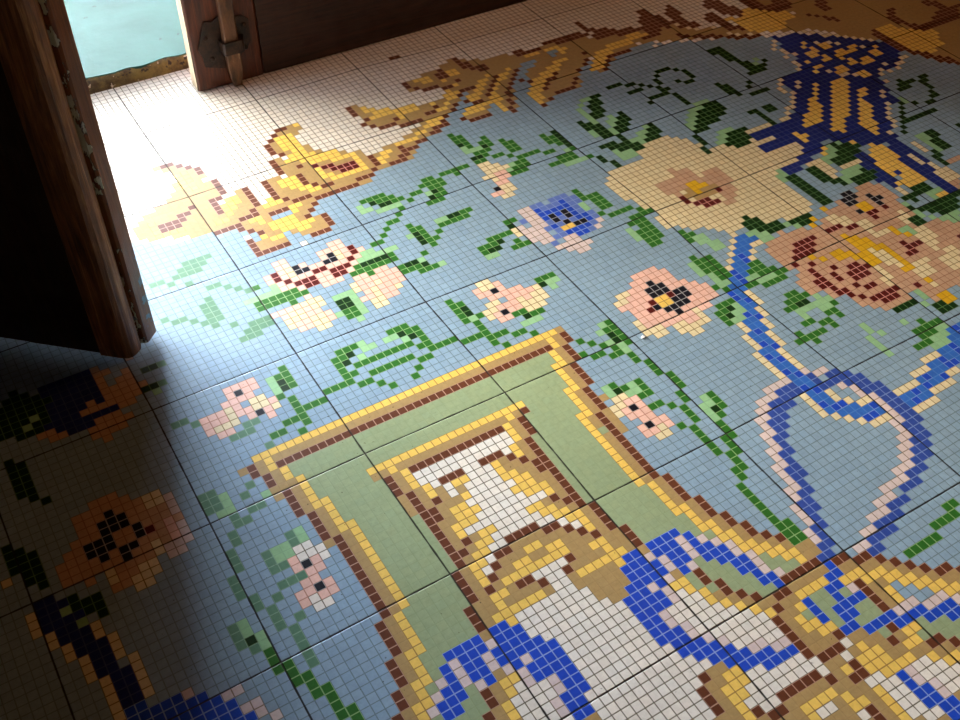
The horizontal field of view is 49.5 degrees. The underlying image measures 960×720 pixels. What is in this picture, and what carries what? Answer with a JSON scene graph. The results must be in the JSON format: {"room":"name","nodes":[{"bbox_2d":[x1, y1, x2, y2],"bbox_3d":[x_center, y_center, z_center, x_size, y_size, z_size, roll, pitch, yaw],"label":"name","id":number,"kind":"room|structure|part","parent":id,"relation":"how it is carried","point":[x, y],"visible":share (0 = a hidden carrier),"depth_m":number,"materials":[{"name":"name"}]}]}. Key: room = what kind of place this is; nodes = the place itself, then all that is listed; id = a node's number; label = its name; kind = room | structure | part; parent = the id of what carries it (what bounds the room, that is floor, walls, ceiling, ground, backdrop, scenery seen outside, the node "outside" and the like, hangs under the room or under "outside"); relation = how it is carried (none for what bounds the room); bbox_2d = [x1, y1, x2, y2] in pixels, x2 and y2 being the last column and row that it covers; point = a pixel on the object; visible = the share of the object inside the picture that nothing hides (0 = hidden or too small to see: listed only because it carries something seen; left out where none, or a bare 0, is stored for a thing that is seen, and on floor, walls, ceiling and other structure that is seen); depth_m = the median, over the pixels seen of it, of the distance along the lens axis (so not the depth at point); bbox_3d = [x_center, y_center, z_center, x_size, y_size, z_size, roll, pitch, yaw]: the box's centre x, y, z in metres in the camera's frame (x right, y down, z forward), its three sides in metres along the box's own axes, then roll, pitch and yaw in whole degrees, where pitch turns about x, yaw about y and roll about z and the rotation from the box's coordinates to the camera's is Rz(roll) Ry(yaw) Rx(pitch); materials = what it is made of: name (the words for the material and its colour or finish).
{"room":"entrance hall","nodes":[
{"label":"entrance hall","id":0,"kind":"room"},
{"bbox_2d":[0,0,959,719],"bbox_3d":[0.493,0.446,0.957,4.600,0.001,3.367,-23,51,-22],"label":"floor","id":1,"kind":"structure","parent":0,"point":[397,434],"depth_m":1.34,"materials":[{"name":"tile"}]},
{"bbox_2d":[86,54,188,93],"bbox_3d":[-1.037,-0.327,1.655,3.490,0.024,0.024,-23,51,-22],"label":"sill","id":2,"kind":"structure","parent":1,"relation":"on","point":[163,66],"depth_m":1.84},
{"bbox_3d":[-0.358,-1.510,0.923,4.450,2.750,0.080,-23,51,-22],"label":"wall","id":3,"kind":"structure","parent":0,"visible":0},
{"bbox_2d":[0,0,155,357],"bbox_3d":[-0.871,-0.878,0.623,0.924,2.266,0.060,8,46,6],"label":"door","id":4,"kind":"structure","parent":3,"relation":"in","point":[70,277],"depth_m":1.21,"materials":[{"name":"brown wood"}]},
{"bbox_3d":[-0.909,-0.145,1.375,0.650,0.166,0.046,8,46,6],"label":"rail","id":5,"kind":"part","parent":4,"relation":"part of","materials":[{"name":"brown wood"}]},
{"bbox_2d":[176,0,525,91],"bbox_3d":[-0.049,-1.448,1.204,0.997,2.270,0.062,-23,51,-22],"label":"door","id":6,"kind":"structure","parent":3,"relation":"in","point":[226,41],"depth_m":1.85,"materials":[{"name":"brown wood"}]},
{"bbox_3d":[-0.439,-0.548,1.784,0.096,0.099,0.004,-23,51,-22],"label":"bolt plate","id":7,"kind":"part","parent":6,"relation":"part of","materials":[{"name":"metal"}]},
{"bbox_3d":[-0.075,-0.722,1.963,0.752,0.170,0.035,-23,51,-22],"label":"rail","id":8,"kind":"part","parent":6,"relation":"part of","materials":[{"name":"brown wood"}]},
{"label":"outside","id":9,"kind":"structure","parent":0,"visible":0},
{"bbox_2d":[64,0,185,78],"bbox_3d":[-4.312,-1.041,2.248,8.090,0.005,5.034,-23,51,-22],"label":"water","id":10,"kind":"structure","parent":9,"point":[111,36],"depth_m":1.92,"materials":[{"name":"teal liquid"}]}
]}

